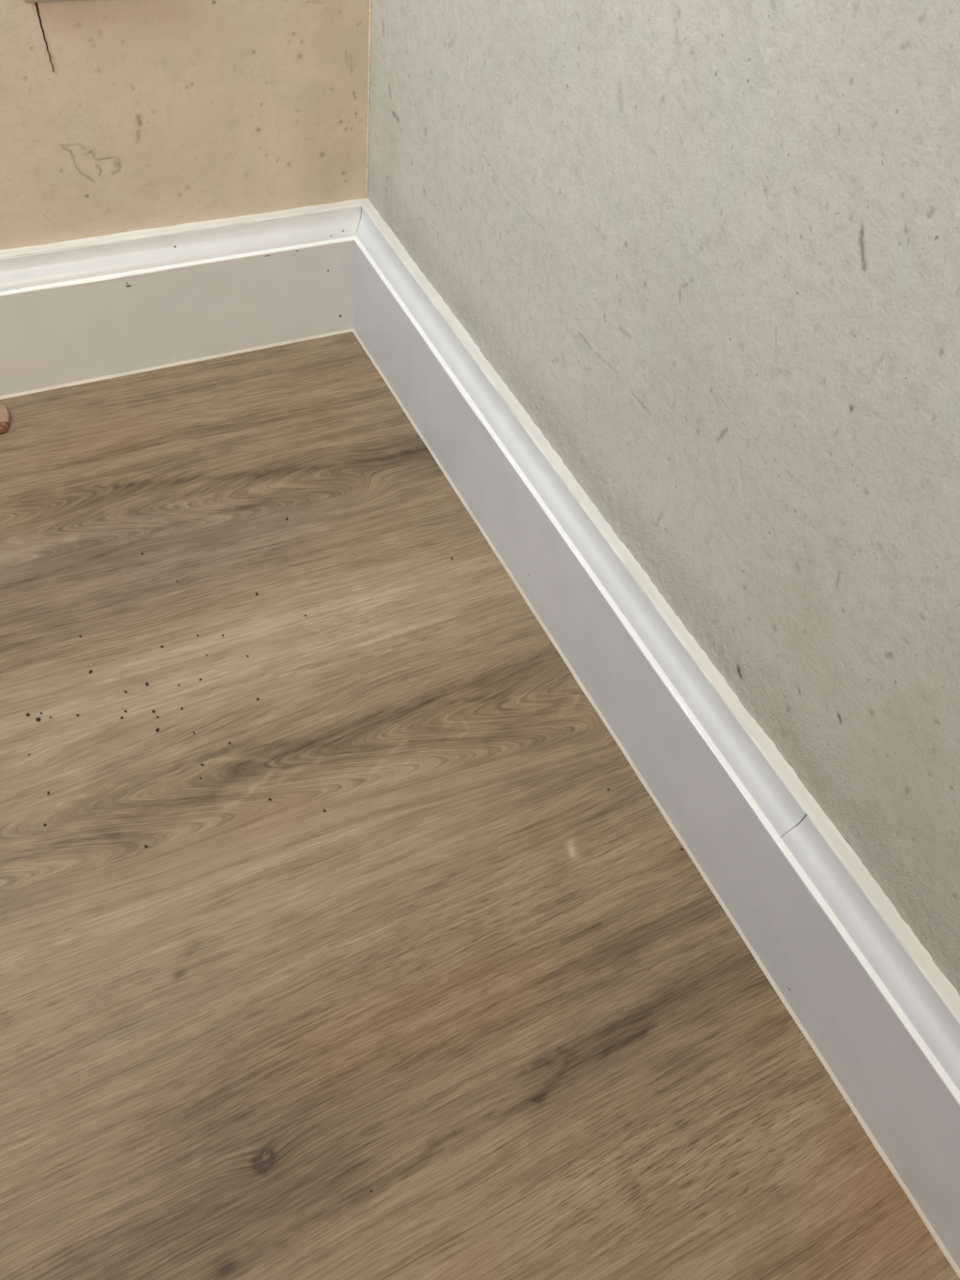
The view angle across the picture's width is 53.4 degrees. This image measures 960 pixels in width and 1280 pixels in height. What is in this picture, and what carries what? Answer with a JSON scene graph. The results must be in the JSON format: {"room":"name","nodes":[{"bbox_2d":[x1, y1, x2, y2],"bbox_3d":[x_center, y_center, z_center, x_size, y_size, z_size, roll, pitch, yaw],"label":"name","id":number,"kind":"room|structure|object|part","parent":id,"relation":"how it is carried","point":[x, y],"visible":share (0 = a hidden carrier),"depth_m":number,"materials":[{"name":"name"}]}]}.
{"room":"empty room corner","nodes":[
{"label":"empty room corner","id":0,"kind":"room"},
{"bbox_2d":[0,0,371,250],"bbox_3d":[-1.062,-0.709,-0.436,2.401,2.400,0.091,-18,58,-20],"label":"wall","id":1,"kind":"structure","parent":0,"point":[117,116],"depth_m":0.70,"materials":[{"name":"beige paint"}]},
{"bbox_2d":[23,0,73,2],"bbox_3d":[-0.244,-0.441,0.584,0.088,0.084,0.016,-18,58,-20],"label":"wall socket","id":2,"kind":"object","parent":1,"relation":"attached to","point":[26,1],"visible":1,"depth_m":0.60,"materials":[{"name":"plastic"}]},
{"bbox_2d":[0,197,367,399],"bbox_3d":[-1.122,0.000,0.461,2.301,0.116,0.023,-18,58,-20],"label":"baseboard","id":3,"kind":"structure","parent":1,"relation":"attached to","point":[79,311],"depth_m":0.79,"materials":[{"name":"white paint"}]},
{"bbox_3d":[-1.118,-0.028,0.427,2.300,0.023,0.017,-18,58,-20],"label":"moulding","id":4,"kind":"part","parent":3,"relation":"part of","materials":[{"name":"white paint"}]},
{"bbox_2d":[0,331,959,1279],"bbox_3d":[-0.649,0.943,-0.095,2.400,0.022,2.400,-18,58,-20],"label":"floor","id":5,"kind":"structure","parent":0,"point":[554,1052],"depth_m":0.56,"materials":[{"name":"brown wood"}]},
{"bbox_2d":[0,404,10,434],"bbox_3d":[-0.391,-0.177,0.768,0.025,0.005,0.033,-18,58,-20],"label":"chip","id":6,"kind":"object","parent":5,"relation":"on","point":[5,418],"visible":1,"depth_m":0.77,"materials":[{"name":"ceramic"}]},
{"bbox_2d":[367,0,959,995],"bbox_3d":[0.595,-0.147,-0.623,0.091,2.400,2.400,-18,58,-20],"label":"wall","id":7,"kind":"structure","parent":0,"point":[709,249],"depth_m":0.46,"materials":[{"name":"grey paint"}]},
{"bbox_2d":[352,197,959,1278],"bbox_3d":[0.395,0.514,0.290,0.023,0.116,2.301,-18,58,-20],"label":"baseboard","id":8,"kind":"structure","parent":7,"relation":"attached to","point":[873,1004],"depth_m":0.57,"materials":[{"name":"white paint"}]},
{"bbox_3d":[0.033,-0.136,0.671,0.017,0.023,0.630,-18,58,-20],"label":"moulding","id":9,"kind":"part","parent":8,"relation":"part of","materials":[{"name":"white paint"}]},
{"bbox_3d":[0.541,0.722,0.098,0.017,0.023,1.670,-18,58,-20],"label":"moulding","id":10,"kind":"part","parent":8,"relation":"part of","materials":[{"name":"white paint"}]}
]}

